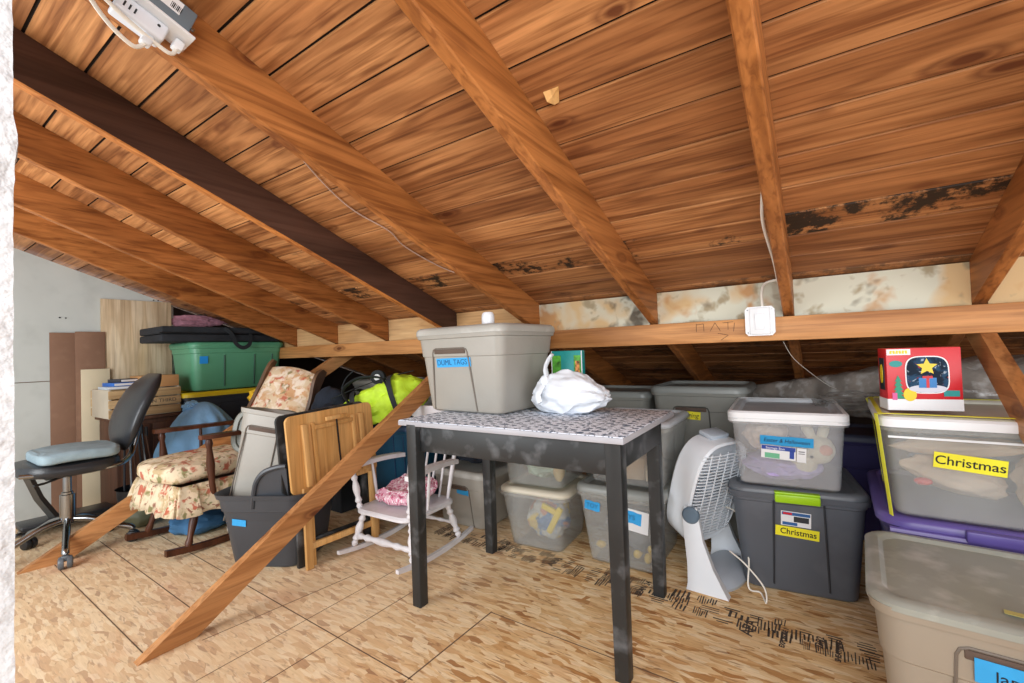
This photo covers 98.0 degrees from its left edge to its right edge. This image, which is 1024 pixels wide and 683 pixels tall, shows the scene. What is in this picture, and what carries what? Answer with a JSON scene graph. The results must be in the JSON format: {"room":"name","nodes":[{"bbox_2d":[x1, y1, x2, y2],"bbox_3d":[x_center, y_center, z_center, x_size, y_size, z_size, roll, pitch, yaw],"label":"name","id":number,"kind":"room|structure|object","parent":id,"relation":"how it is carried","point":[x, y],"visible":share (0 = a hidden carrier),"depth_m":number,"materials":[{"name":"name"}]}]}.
{"room":"attic","nodes":[
{"label":"attic","id":0,"kind":"room"},
{"bbox_2d":[0,0,17,682],"bbox_3d":[-1.000,0.047,0.331,0.316,1.990,0.833,-3,-1,34],"label":"wall","id":1,"kind":"structure","parent":0,"point":[8,132],"depth_m":0.60,"materials":[{"name":"white paint"}]},
{"bbox_2d":[13,248,173,522],"bbox_3d":[-3.388,0.024,2.685,0.024,2.303,2.260,-3,-1,34],"label":"wall","id":2,"kind":"structure","parent":0,"point":[48,296],"depth_m":2.98,"materials":[{"name":"white paint"}]},
{"bbox_2d":[173,307,369,398],"bbox_3d":[-2.079,0.437,4.758,0.040,1.477,2.640,-3,-1,34],"label":"wall","id":3,"kind":"structure","parent":0,"point":[335,379],"depth_m":4.76,"materials":[{"name":"brown wood"}]},
{"bbox_2d":[297,329,333,346],"bbox_3d":[-1.587,-0.040,3.608,0.525,0.146,0.015,-3,-1,34],"label":"trim","id":4,"kind":"structure","parent":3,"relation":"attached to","point":[304,338],"depth_m":3.66,"materials":[{"name":"brown wood"}]},
{"bbox_2d":[338,324,384,343],"bbox_3d":[-1.113,-0.063,3.288,0.542,0.146,0.015,-3,-1,34],"label":"trim","id":5,"kind":"structure","parent":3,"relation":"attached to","point":[348,333],"depth_m":3.33,"materials":[{"name":"brown wood"}]},
{"bbox_2d":[388,317,436,340],"bbox_3d":[-0.613,-0.088,2.950,0.588,0.146,0.015,-3,-1,34],"label":"trim","id":6,"kind":"structure","parent":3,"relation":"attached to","point":[399,329],"depth_m":3.01,"materials":[{"name":"brown wood"}]},
{"bbox_2d":[457,309,523,325],"bbox_3d":[-0.107,-0.113,2.609,0.555,0.146,0.015,-3,-1,34],"label":"trim","id":7,"kind":"structure","parent":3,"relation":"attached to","point":[500,315],"depth_m":2.65,"materials":[{"name":"brown wood"}]},
{"bbox_2d":[539,296,650,330],"bbox_3d":[0.402,-0.138,2.265,0.597,0.146,0.015,-3,-1,34],"label":"trim","id":8,"kind":"structure","parent":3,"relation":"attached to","point":[617,311],"depth_m":2.25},
{"bbox_2d":[279,302,1023,358],"bbox_3d":[0.162,-0.006,2.386,6.400,0.094,0.039,-3,-1,34],"label":"support beam","id":9,"kind":"structure","parent":3,"relation":"attached to","point":[995,317],"depth_m":1.74,"materials":[{"name":"brown wood"}]},
{"bbox_2d":[13,206,394,376],"bbox_3d":[-2.201,-0.329,3.053,0.038,2.146,5.446,-3,-1,27],"label":"rafter","id":10,"kind":"object","parent":9,"relation":"on","point":[27,225],"visible":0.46,"depth_m":2.83,"materials":[{"name":"brown wood"}]},
{"bbox_2d":[13,110,424,359],"bbox_3d":[-1.277,-0.375,2.430,0.038,2.146,5.423,-3,-1,29],"label":"rafter","id":11,"kind":"object","parent":9,"relation":"on","point":[38,146],"visible":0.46,"depth_m":1.99,"materials":[{"name":"brown wood"}]},
{"bbox_2d":[13,171,427,376],"bbox_3d":[-1.765,-0.350,2.759,0.038,2.146,5.418,-3,-1,30],"label":"rafter","id":12,"kind":"object","parent":9,"relation":"on","point":[29,195],"visible":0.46,"depth_m":2.47,"materials":[{"name":"brown wood"}]},
{"bbox_2d":[13,26,550,373],"bbox_3d":[-0.796,-0.398,2.105,0.038,2.146,5.403,-3,-1,32],"label":"rafter","id":13,"kind":"object","parent":9,"relation":"on","point":[38,71],"visible":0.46,"depth_m":1.57,"materials":[{"name":"brown wood"}]},
{"bbox_2d":[85,0,633,384],"bbox_3d":[-0.317,-0.422,1.781,0.038,2.146,5.400,-3,-1,34],"label":"rafter","id":14,"kind":"object","parent":9,"relation":"on","point":[210,60],"visible":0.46,"depth_m":1.40,"materials":[{"name":"brown wood"}]},
{"bbox_2d":[134,0,196,51],"bbox_3d":[-0.789,-0.742,0.997,0.081,0.101,0.127,-3,-1,34],"label":"electrical box","id":15,"kind":"object","parent":14,"relation":"attached to","point":[179,19],"visible":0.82,"depth_m":1.00,"materials":[{"name":"plastic"}]},
{"bbox_2d":[89,0,153,48],"bbox_3d":[-0.854,-0.782,0.850,0.026,0.298,0.306,-2,-1,19],"label":"plug","id":16,"kind":"object","parent":15,"relation":"attached to","point":[144,41],"visible":1,"depth_m":0.94,"materials":[{"name":"white plastic"}]},
{"bbox_2d":[108,0,168,46],"bbox_3d":[-0.814,-0.701,0.972,0.048,0.066,0.096,-3,-1,34],"label":"adapter","id":17,"kind":"object","parent":15,"relation":"attached to","point":[142,18],"visible":0.93,"depth_m":0.96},
{"bbox_2d":[104,0,184,55],"bbox_3d":[-0.841,-0.791,0.875,0.026,0.278,0.364,-2,-1,22],"label":"plug","id":18,"kind":"object","parent":15,"relation":"attached to","point":[177,46],"visible":1,"depth_m":0.99,"materials":[{"name":"white plastic"}]},
{"bbox_2d":[394,0,715,380],"bbox_3d":[0.206,-0.448,1.429,0.038,2.146,5.400,-3,-1,34],"label":"rafter","id":19,"kind":"object","parent":9,"relation":"on","point":[449,28],"visible":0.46,"depth_m":1.16,"materials":[{"name":"brown wood"}]},
{"bbox_2d":[745,306,775,335],"bbox_3d":[0.990,-0.082,1.777,0.104,0.116,0.044,-3,-1,34],"label":"switch box","id":20,"kind":"object","parent":9,"relation":"attached to","point":[759,321],"visible":1,"depth_m":1.76,"materials":[{"name":"white plastic"}]},
{"bbox_2d":[755,313,764,328],"bbox_3d":[0.981,-0.079,1.763,0.032,0.062,0.011,-3,-1,34],"label":"rocker switch","id":21,"kind":"object","parent":20,"relation":"attached to","point":[759,317],"depth_m":1.76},
{"bbox_2d":[925,155,1023,346],"bbox_3d":[1.095,-0.492,0.829,0.038,2.146,5.400,-3,-1,34],"label":"rafter","id":22,"kind":"object","parent":9,"relation":"on","point":[1001,243],"visible":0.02,"depth_m":1.27,"materials":[{"name":"brown wood"}]},
{"bbox_2d":[753,354,1023,418],"bbox_3d":[1.881,0.204,1.891,1.788,0.373,0.466,-3,-2,44],"label":"plastic sheeting","id":23,"kind":"object","parent":22,"relation":"attached to","point":[851,391],"visible":0.36,"depth_m":2.07,"materials":[{"name":"plastic"}]},
{"bbox_2d":[657,281,782,323],"bbox_3d":[0.887,-0.162,1.938,0.497,0.146,0.015,-3,-1,34],"label":"trim","id":24,"kind":"structure","parent":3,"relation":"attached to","point":[727,302],"depth_m":1.93,"materials":[{"name":"paint"}]},
{"bbox_2d":[793,262,971,315],"bbox_3d":[1.333,-0.184,1.637,0.501,0.146,0.015,-3,-1,34],"label":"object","id":25,"kind":"structure","parent":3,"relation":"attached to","point":[946,284],"depth_m":1.61,"materials":[{"name":"paint"}]},
{"bbox_2d":[987,256,1023,303],"bbox_3d":[1.910,-0.212,1.247,0.814,0.146,0.015,-3,-1,34],"label":"trim","id":26,"kind":"structure","parent":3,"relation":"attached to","point":[1011,289],"depth_m":1.44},
{"bbox_2d":[14,464,886,682],"bbox_3d":[0.047,1.057,1.780,8.400,0.041,5.600,-3,-1,34],"label":"floor","id":27,"kind":"structure","parent":0,"point":[535,609],"depth_m":1.68,"materials":[{"name":"wood"}]},
{"bbox_2d":[49,333,76,512],"bbox_3d":[-3.077,0.556,3.061,0.005,1.235,0.140,-3,-1,34],"label":"sheet","id":28,"kind":"object","parent":27,"relation":"on","point":[61,345],"visible":0.56,"depth_m":3.05,"materials":[{"name":"wood"}]},
{"bbox_2d":[15,479,113,538],"bbox_3d":[-2.755,0.932,2.755,0.240,0.445,0.440,-3,-1,34],"label":"chair base","id":29,"kind":"object","parent":27,"relation":"on","point":[24,526],"visible":0.44,"depth_m":2.66,"materials":[{"name":"black plastic"}]},
{"bbox_2d":[14,373,161,569],"bbox_3d":[-2.385,0.666,2.454,0.589,0.940,0.709,-3,-1,34],"label":"office chair","id":30,"kind":"object","parent":27,"relation":"on","point":[127,417],"visible":0.84,"depth_m":2.43,"materials":[{"name":"black plastic"}]},
{"bbox_2d":[26,440,119,465],"bbox_3d":[-2.382,0.600,2.420,0.381,0.072,0.331,-3,-1,34],"label":"seat cushion","id":31,"kind":"object","parent":30,"relation":"on","point":[51,455],"visible":1,"depth_m":2.33,"materials":[{"name":"grey fabric"}]},
{"bbox_2d":[75,332,105,507],"bbox_3d":[-2.993,0.551,3.168,0.005,1.243,0.160,-3,-1,34],"label":"sheet","id":32,"kind":"object","parent":27,"relation":"on","point":[89,346],"visible":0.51,"depth_m":3.14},
{"bbox_2d":[81,369,109,506],"bbox_3d":[-2.966,0.685,3.177,0.010,0.975,0.155,-3,-1,34],"label":"board","id":33,"kind":"object","parent":27,"relation":"on","point":[91,379],"visible":0.51,"depth_m":3.15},
{"bbox_2d":[100,299,171,378],"bbox_3d":[-2.855,0.430,3.406,0.012,1.487,0.430,-3,-1,34],"label":"plywood sheet","id":34,"kind":"object","parent":27,"relation":"on","point":[122,321],"visible":0.44,"depth_m":3.38,"materials":[{"name":"wood"}]},
{"bbox_2d":[124,510,150,527],"bbox_3d":[-2.307,1.074,2.768,0.189,0.126,0.163,-3,-1,34],"label":"coiled hose","id":35,"kind":"object","parent":27,"relation":"on","point":[139,519],"visible":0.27,"depth_m":2.70,"materials":[{"name":"green rubber"}]},
{"bbox_2d":[95,411,181,504],"bbox_3d":[-2.645,0.840,3.175,0.400,0.642,0.400,-3,-1,34],"label":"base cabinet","id":36,"kind":"object","parent":27,"relation":"on","point":[111,479],"visible":0.17,"depth_m":3.05,"materials":[{"name":"brown wood"}]},
{"bbox_2d":[91,385,180,419],"bbox_3d":[-2.671,0.421,3.167,0.393,0.190,0.400,-3,-1,34],"label":"wooden crate","id":37,"kind":"object","parent":36,"relation":"on","point":[167,399],"visible":0.69,"depth_m":3.10,"materials":[{"name":"brown wood"}]},
{"bbox_2d":[130,374,178,386],"bbox_3d":[-2.570,0.283,3.201,0.222,0.080,0.220,-3,-1,34],"label":"cardboard box","id":38,"kind":"object","parent":37,"relation":"on","point":[167,379],"visible":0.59,"depth_m":3.18,"materials":[{"name":"brown cardboard"}]},
{"bbox_2d":[16,356,353,574],"bbox_3d":[-1.845,0.625,2.875,0.038,1.004,1.822,-3,-2,40],"label":"diagonal brace","id":39,"kind":"object","parent":27,"relation":"on","point":[101,525],"visible":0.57,"depth_m":2.39,"materials":[{"name":"brown wood"}]},
{"bbox_2d":[153,400,232,457],"bbox_3d":[-2.133,0.770,3.059,0.451,0.741,0.568,-3,-1,34],"label":"laundry bag","id":40,"kind":"object","parent":27,"relation":"on","point":[194,412],"visible":0.33,"depth_m":2.94,"materials":[{"name":"blue fabric"}]},
{"bbox_2d":[169,509,225,534],"bbox_3d":[-1.853,1.052,2.652,0.261,0.135,0.316,-3,-1,34],"label":"bundle","id":41,"kind":"object","parent":27,"relation":"on","point":[213,518],"visible":0.55,"depth_m":2.56,"materials":[{"name":"fabric"}]},
{"bbox_2d":[125,359,326,557],"bbox_3d":[-1.691,0.616,2.788,0.629,0.999,1.028,-3,-1,30],"label":"rocking chair","id":42,"kind":"object","parent":27,"relation":"on","point":[184,484],"visible":0.77,"depth_m":2.44,"materials":[{"name":"fabric"}]},
{"bbox_2d":[137,444,237,484],"bbox_3d":[-1.803,0.704,2.588,0.470,0.128,0.540,-3,-1,30],"label":"seat cushion","id":43,"kind":"object","parent":42,"relation":"on","point":[183,467],"depth_m":2.41,"materials":[{"name":"fabric"}]},
{"bbox_2d":[231,409,296,451],"bbox_3d":[-1.395,0.519,2.551,0.392,0.272,0.076,-2,-1,-8],"label":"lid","id":44,"kind":"object","parent":42,"relation":"on","point":[235,440],"visible":0.23,"depth_m":2.52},
{"bbox_2d":[214,486,332,566],"bbox_3d":[-1.185,0.911,2.292,0.492,0.360,0.412,-2,-1,6],"label":"storage tote","id":45,"kind":"object","parent":27,"relation":"on","point":[246,526],"visible":0.41,"depth_m":2.12,"materials":[{"name":"black plastic"}]},
{"bbox_2d":[223,407,293,530],"bbox_3d":[-1.255,0.673,2.385,0.411,0.677,0.312,-2,-1,-2],"label":"suitcase","id":46,"kind":"object","parent":45,"relation":"in","point":[257,452],"visible":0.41,"depth_m":2.27,"materials":[{"name":"beige plastic"}]},
{"bbox_2d":[250,464,288,508],"bbox_3d":[-1.155,0.685,2.110,0.182,0.210,0.063,-2,-1,-4],"label":"bin","id":47,"kind":"object","parent":45,"relation":"in","point":[267,482],"visible":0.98,"depth_m":2.10,"materials":[{"name":"black plastic"}]},
{"bbox_2d":[133,376,430,665],"bbox_3d":[-0.768,0.573,2.244,0.038,1.004,1.808,-3,-1,34],"label":"diagonal brace","id":48,"kind":"object","parent":27,"relation":"on","point":[196,618],"visible":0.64,"depth_m":1.87,"materials":[{"name":"brown wood"}]},
{"bbox_2d":[274,401,370,568],"bbox_3d":[-0.942,0.707,2.285,0.073,0.752,0.496,-3,-2,37],"label":"folding tray table","id":49,"kind":"object","parent":27,"relation":"on","point":[279,421],"visible":0.1,"depth_m":2.13,"materials":[{"name":"black wood"}]},
{"bbox_2d":[284,402,379,570],"bbox_3d":[-0.890,0.707,2.263,0.073,0.748,0.488,-3,-2,37],"label":"folding tray table","id":50,"kind":"object","parent":27,"relation":"on","point":[317,441],"visible":0.87,"depth_m":2.21,"materials":[{"name":"brown wood"}]},
{"bbox_2d":[331,475,360,512],"bbox_3d":[-1.111,0.844,2.996,0.200,0.520,0.240,-3,-1,34],"label":"bag","id":51,"kind":"object","parent":27,"relation":"on","point":[343,501],"visible":0.24,"depth_m":2.87,"materials":[{"name":"black fabric"}]},
{"bbox_2d":[311,370,354,409],"bbox_3d":[-1.185,0.383,2.920,0.276,0.383,0.220,-3,-2,42],"label":"backpack","id":52,"kind":"object","parent":51,"relation":"on","point":[322,399],"visible":0.28,"depth_m":2.86,"materials":[{"name":"fabric"}]},
{"bbox_2d":[337,405,472,574],"bbox_3d":[-0.544,0.721,2.335,0.471,0.702,0.569,-3,-1,32],"label":"rocking chair","id":53,"kind":"object","parent":27,"relation":"on","point":[400,514],"visible":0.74,"depth_m":2.27,"materials":[{"name":"white paint"}]},
{"bbox_2d":[375,473,437,505],"bbox_3d":[-0.554,0.781,2.342,0.300,0.102,0.260,-3,-1,28],"label":"seat cushion","id":54,"kind":"object","parent":53,"relation":"on","point":[395,492],"visible":0.67,"depth_m":2.29,"materials":[{"name":"pink fabric"}]},
{"bbox_2d":[373,415,443,493],"bbox_3d":[-0.711,0.799,2.895,0.516,0.578,0.396,-3,-1,29],"label":"storage tote","id":55,"kind":"object","parent":27,"relation":"on","point":[388,470],"visible":0.08,"depth_m":2.71,"materials":[{"name":"teal plastic"}]},
{"bbox_2d":[331,370,428,424],"bbox_3d":[-0.818,0.358,2.763,0.604,0.357,0.306,-2,-1,1],"label":"duffel bag","id":56,"kind":"object","parent":55,"relation":"on","point":[383,397],"visible":0.62,"depth_m":2.67,"materials":[{"name":"fabric"}]},
{"bbox_2d":[435,460,520,528],"bbox_3d":[-0.209,0.902,2.701,0.436,0.328,0.396,-3,-1,34],"label":"storage tote","id":57,"kind":"object","parent":27,"relation":"on","point":[466,493],"visible":0.54,"depth_m":2.56,"materials":[{"name":"beige plastic"}]},
{"bbox_2d":[398,407,673,682],"bbox_3d":[0.107,0.668,1.801,0.945,0.736,0.606,-3,-1,33],"label":"table","id":58,"kind":"object","parent":27,"relation":"on","point":[602,441],"visible":0.84,"depth_m":1.60,"materials":[{"name":"black paint"}]},
{"bbox_2d":[416,323,554,414],"bbox_3d":[-0.118,0.123,2.097,0.536,0.380,0.446,-3,-2,36],"label":"storage tote","id":59,"kind":"object","parent":58,"relation":"on","point":[489,368],"visible":1,"depth_m":1.92,"materials":[{"name":"beige plastic"}]},
{"bbox_2d":[531,353,611,413],"bbox_3d":[0.239,0.171,1.855,0.346,0.246,0.190,-3,-1,26],"label":"plastic bag","id":60,"kind":"object","parent":58,"relation":"on","point":[565,391],"visible":1,"depth_m":1.79,"materials":[{"name":"plastic"}]},
{"bbox_2d":[551,350,584,373],"bbox_3d":[0.258,0.170,2.033,0.156,0.256,0.032,-3,-1,34],"label":"carton","id":61,"kind":"object","parent":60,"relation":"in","point":[574,361],"visible":0.45,"depth_m":2.02,"materials":[{"name":"green cardboard"}]},
{"bbox_2d":[552,355,580,372],"bbox_3d":[0.248,0.138,2.021,0.145,0.150,0.001,-3,-1,34],"label":"print","id":62,"kind":"object","parent":61,"relation":"attached to","point":[559,362],"depth_m":2.02,"materials":[{"name":"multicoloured paper"}]},
{"bbox_2d":[501,470,586,499],"bbox_3d":[0.190,0.891,2.371,0.398,0.307,0.388,-3,-1,30],"label":"lid","id":63,"kind":"object","parent":27,"relation":"on","point":[526,483],"visible":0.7,"depth_m":2.30,"materials":[{"name":"plastic"}]},
{"bbox_2d":[527,497,570,539],"bbox_3d":[0.197,0.922,2.362,0.231,0.217,0.232,-2,-1,7],"label":"bundle","id":64,"kind":"object","parent":63,"relation":"in","point":[539,519],"visible":0.82,"depth_m":2.30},
{"bbox_2d":[541,503,562,533],"bbox_3d":[0.203,0.894,2.238,0.122,0.146,0.025,-3,-1,34],"label":"toy","id":65,"kind":"object","parent":63,"relation":"in","point":[557,512],"visible":1,"depth_m":2.23,"materials":[{"name":"plastic"}]},
{"bbox_3d":[0.181,0.600,2.389,0.378,0.272,0.378,-3,-1,30],"label":"clear storage bin","id":66,"kind":"object","parent":63,"relation":"on","visible":0},
{"bbox_2d":[527,465,565,477],"bbox_3d":[0.196,0.649,2.381,0.245,0.158,0.250,-1,-2,-37],"label":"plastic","id":67,"kind":"object","parent":66,"relation":"in","point":[543,472],"visible":0.29,"depth_m":2.29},
{"bbox_2d":[586,452,662,507],"bbox_3d":[0.759,0.853,2.904,0.486,0.368,0.516,-3,-1,34],"label":"storage tote","id":68,"kind":"object","parent":27,"relation":"on","point":[602,500],"visible":0.02,"depth_m":2.79,"materials":[{"name":"grey plastic"}]},
{"bbox_2d":[601,385,655,408],"bbox_3d":[0.729,0.484,2.887,0.476,0.363,0.456,-3,-1,34],"label":"storage tote","id":69,"kind":"object","parent":68,"relation":"on","point":[626,396],"visible":0.27,"depth_m":2.67,"materials":[{"name":"grey plastic"}]},
{"bbox_2d":[577,468,673,535],"bbox_3d":[0.596,0.844,2.181,0.418,0.365,0.468,-3,-1,34],"label":"clear storage bin","id":70,"kind":"object","parent":27,"relation":"on","point":[637,490],"visible":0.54,"depth_m":2.04,"materials":[{"name":"plastic"}]},
{"bbox_2d":[606,500,650,550],"bbox_3d":[0.609,0.882,2.204,0.284,0.250,0.285,-2,-1,1],"label":"folded cloth","id":71,"kind":"object","parent":70,"relation":"in","point":[638,541],"visible":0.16,"depth_m":2.10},
{"bbox_2d":[612,407,688,428],"bbox_3d":[0.611,0.507,2.183,0.438,0.305,0.448,-3,-1,34],"label":"lid","id":72,"kind":"object","parent":70,"relation":"on","point":[679,415],"visible":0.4,"depth_m":2.09,"materials":[{"name":"plastic"}]},
{"bbox_2d":[627,453,646,479],"bbox_3d":[0.590,0.596,2.136,0.100,0.100,0.120,-3,-1,23],"label":"box","id":73,"kind":"object","parent":72,"relation":"in","point":[636,470],"visible":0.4,"depth_m":2.08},
{"bbox_2d":[662,450,755,538],"bbox_3d":[1.142,0.831,2.525,0.496,0.368,0.516,-3,-1,34],"label":"storage tote","id":74,"kind":"object","parent":27,"relation":"on","point":[666,463],"visible":0.06,"depth_m":2.40,"materials":[{"name":"grey plastic"}]},
{"bbox_2d":[651,381,755,460],"bbox_3d":[1.089,0.441,2.511,0.496,0.408,0.446,-3,-1,34],"label":"storage tote","id":75,"kind":"object","parent":74,"relation":"on","point":[707,403],"visible":0.72,"depth_m":2.36,"materials":[{"name":"grey plastic"}]},
{"bbox_2d":[667,427,767,603],"bbox_3d":[0.901,0.696,1.946,0.400,0.631,0.423,-3,-2,38],"label":"floor fan","id":76,"kind":"object","parent":27,"relation":"on","point":[700,506],"visible":0.85,"depth_m":1.89,"materials":[{"name":"grey plastic"}]},
{"bbox_2d":[692,448,746,534],"bbox_3d":[0.887,0.658,1.920,0.283,0.384,0.131,-1,-1,-28],"label":"grille","id":77,"kind":"object","parent":76,"relation":"attached to","point":[713,502],"depth_m":1.93,"materials":[{"name":"white plastic"}]},
{"bbox_2d":[728,464,871,601],"bbox_3d":[1.214,0.789,1.926,0.483,0.422,0.519,-3,-1,27],"label":"storage tote","id":78,"kind":"object","parent":27,"relation":"on","point":[802,536],"visible":0.99,"depth_m":1.74,"materials":[{"name":"grey plastic"}]},
{"bbox_2d":[727,397,849,462],"bbox_3d":[1.178,0.420,1.914,0.403,0.299,0.528,-3,-1,31],"label":"clear storage bin","id":79,"kind":"object","parent":78,"relation":"on","point":[810,411],"visible":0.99,"depth_m":1.74,"materials":[{"name":"white plastic"}]},
{"bbox_2d":[742,422,788,448],"bbox_3d":[1.072,0.393,1.888,0.175,0.129,0.225,-3,-1,34],"label":"plush","id":80,"kind":"object","parent":79,"relation":"in","point":[752,432],"visible":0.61,"depth_m":1.83},
{"bbox_2d":[741,449,823,479],"bbox_3d":[1.134,0.517,1.883,0.304,0.102,0.373,-3,-1,34],"label":"cloth","id":81,"kind":"object","parent":79,"relation":"in","point":[771,468],"visible":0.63,"depth_m":1.77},
{"bbox_2d":[791,424,835,471],"bbox_3d":[1.177,0.416,1.752,0.122,0.232,0.164,-1,-2,-39],"label":"plush toy","id":82,"kind":"object","parent":79,"relation":"in","point":[823,451],"visible":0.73,"depth_m":1.71,"materials":[{"name":"white fabric"}]},
{"bbox_2d":[800,423,903,539],"bbox_3d":[1.788,0.725,2.354,0.416,0.528,0.396,-3,-1,34],"label":"storage tote","id":83,"kind":"object","parent":27,"relation":"on","point":[856,451],"visible":0.33,"depth_m":2.19,"materials":[{"name":"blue plastic"}]},
{"bbox_2d":[864,531,1023,682],"bbox_3d":[1.177,0.768,0.999,0.587,0.426,0.472,-3,-2,38],"label":"storage tote","id":84,"kind":"object","parent":27,"relation":"on","point":[946,611],"visible":1,"depth_m":0.98,"materials":[{"name":"beige plastic"}]},
{"bbox_2d":[866,469,1023,553],"bbox_3d":[1.598,0.750,1.445,0.660,0.452,0.680,-3,-2,36],"label":"storage tote","id":85,"kind":"object","parent":27,"relation":"on","point":[928,511],"visible":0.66,"depth_m":1.40,"materials":[{"name":"purple plastic"}]},
{"bbox_2d":[865,397,1023,515],"bbox_3d":[1.558,0.366,1.411,0.656,0.317,0.568,-3,-2,36],"label":"clear storage bin","id":86,"kind":"object","parent":85,"relation":"on","point":[978,415],"visible":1,"depth_m":1.30,"materials":[{"name":"plastic"}]},
{"bbox_2d":[878,347,963,410],"bbox_3d":[1.309,0.118,1.435,0.187,0.198,0.085,-3,-1,25],"label":"gift box","id":87,"kind":"object","parent":86,"relation":"on","point":[914,378],"visible":1,"depth_m":1.40,"materials":[{"name":"red cardboard"}]},
{"bbox_2d":[879,358,884,389],"bbox_3d":[1.227,0.107,1.476,0.001,0.104,0.045,-3,-1,25],"label":"picture","id":88,"kind":"object","parent":87,"relation":"on","point":[881,360],"depth_m":1.47},
{"bbox_2d":[894,376,904,398],"bbox_3d":[1.238,0.146,1.425,0.033,0.075,0.002,-3,-1,25],"label":"print","id":89,"kind":"object","parent":87,"relation":"on","point":[898,385],"depth_m":1.42},
{"bbox_2d":[903,388,916,400],"bbox_3d":[1.263,0.169,1.412,0.033,0.042,0.001,-3,-1,25],"label":"print","id":90,"kind":"object","parent":87,"relation":"on","point":[909,395],"depth_m":1.41},
{"bbox_2d":[917,358,936,373],"bbox_3d":[1.300,0.077,1.394,0.051,0.049,0.001,-3,-1,25],"label":"print","id":91,"kind":"object","parent":87,"relation":"on","point":[925,367],"depth_m":1.39},
{"bbox_2d":[906,357,948,392],"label":"picture","id":92,"kind":"object","parent":87,"relation":"on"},
{"bbox_2d":[909,385,946,392],"bbox_3d":[1.302,0.148,1.393,0.093,0.025,0.001,-3,-1,25],"label":"print","id":93,"kind":"object","parent":87,"relation":"on","point":[914,388],"depth_m":1.39},
{"bbox_2d":[919,378,936,387],"bbox_3d":[1.301,0.129,1.393,0.043,0.031,0.001,-3,-1,25],"label":"print","id":94,"kind":"object","parent":87,"relation":"on","point":[922,381],"depth_m":1.39},
{"bbox_2d":[899,454,1008,499],"bbox_3d":[1.379,0.424,1.396,0.252,0.131,0.134,-3,-1,34],"label":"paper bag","id":95,"kind":"object","parent":86,"relation":"in","point":[919,465],"visible":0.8,"depth_m":1.35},
{"bbox_2d":[887,437,1023,456],"bbox_3d":[1.388,0.327,1.378,0.352,0.061,0.104,-3,-1,34],"label":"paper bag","id":96,"kind":"object","parent":86,"relation":"in","point":[911,445],"visible":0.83,"depth_m":1.35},
{"bbox_2d":[908,429,1023,492],"bbox_3d":[1.619,0.373,1.462,0.490,0.228,0.284,-3,-1,34],"label":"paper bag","id":97,"kind":"object","parent":86,"relation":"in","point":[1012,460],"visible":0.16,"depth_m":1.42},
{"bbox_2d":[1009,457,1023,505],"bbox_3d":[1.613,0.367,1.242,0.315,0.230,0.156,-3,-1,34],"label":"paper bag","id":98,"kind":"object","parent":86,"relation":"in","point":[1017,475],"visible":1,"depth_m":1.31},
{"bbox_2d":[965,333,1023,443],"bbox_3d":[1.135,0.476,0.808,0.038,1.004,1.808,-3,-1,34],"label":"diagonal brace","id":99,"kind":"object","parent":27,"relation":"on","point":[1006,377],"visible":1,"depth_m":1.30,"materials":[{"name":"brown wood"}]},
{"bbox_3d":[-2.325,0.970,3.622,0.456,0.380,0.736,-3,-1,34],"label":"storage tote","id":100,"kind":"object","parent":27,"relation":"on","visible":0},
{"bbox_2d":[180,387,255,419],"bbox_3d":[-2.338,0.581,3.631,0.456,0.395,0.736,-3,-1,34],"label":"storage tote","id":101,"kind":"object","parent":100,"relation":"on","point":[231,401],"visible":0.18,"depth_m":3.45,"materials":[{"name":"black plastic"}]},
{"bbox_2d":[169,342,282,391],"bbox_3d":[-2.328,0.196,3.665,0.456,0.370,0.716,-3,-1,34],"label":"storage tote","id":102,"kind":"object","parent":101,"relation":"on","point":[200,366],"visible":0.93,"depth_m":3.44,"materials":[{"name":"green plastic"}]},
{"bbox_2d":[140,326,279,349],"bbox_3d":[-2.362,-0.015,3.543,0.478,0.176,0.860,-3,-1,34],"label":"case","id":103,"kind":"object","parent":102,"relation":"on","point":[161,334],"visible":0.91,"depth_m":3.31,"materials":[{"name":"plastic"}]},
{"bbox_2d":[171,315,226,326],"bbox_3d":[-2.710,-0.170,3.723,0.080,0.107,0.684,-3,-1,34],"label":"cloth","id":104,"kind":"object","parent":103,"relation":"on","point":[183,320],"visible":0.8,"depth_m":3.75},
{"bbox_3d":[-1.013,0.918,3.762,0.516,0.398,0.436,-3,-1,34],"label":"storage tote","id":105,"kind":"object","parent":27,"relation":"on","visible":0},
{"bbox_2d":[352,377,425,394],"bbox_3d":[-1.027,0.516,3.771,0.516,0.403,0.436,-3,-1,34],"label":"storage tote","id":106,"kind":"object","parent":105,"relation":"on","point":[360,382],"visible":0.14,"depth_m":3.66,"materials":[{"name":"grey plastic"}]},
{"bbox_2d":[12,0,1023,385],"bbox_3d":[-0.058,-0.525,1.607,7.050,2.102,5.601,-3,-1,34],"label":"ceiling","id":107,"kind":"structure","parent":0,"point":[899,124],"depth_m":1.26,"materials":[{"name":"brown wood"}]},
{"bbox_2d":[303,161,453,272],"bbox_3d":[-0.501,-0.493,1.803,0.260,0.393,1.174,-3,-1,34],"label":"wire","id":108,"kind":"object","parent":107,"relation":"attached to","point":[303,161],"visible":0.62,"depth_m":1.86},
{"bbox_2d":[543,86,558,104],"bbox_3d":[0.110,-0.627,1.143,0.045,0.025,0.040,-3,-1,34],"label":"chip","id":109,"kind":"object","parent":107,"relation":"attached to","point":[552,95],"visible":1,"depth_m":1.14,"materials":[{"name":"brown wood"}]},
{"bbox_2d":[726,0,804,378],"bbox_3d":[0.647,-0.470,1.131,0.038,2.146,5.400,-3,-1,34],"label":"rafter","id":110,"kind":"object","parent":107,"relation":"attached to","point":[744,15],"visible":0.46,"depth_m":1.00,"materials":[{"name":"brown wood"}]},
{"bbox_2d":[760,196,777,305],"bbox_3d":[0.883,-0.294,1.559,0.074,0.314,0.539,-3,-1,34],"label":"cable","id":111,"kind":"object","parent":110,"relation":"attached to","point":[761,202],"visible":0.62,"depth_m":1.48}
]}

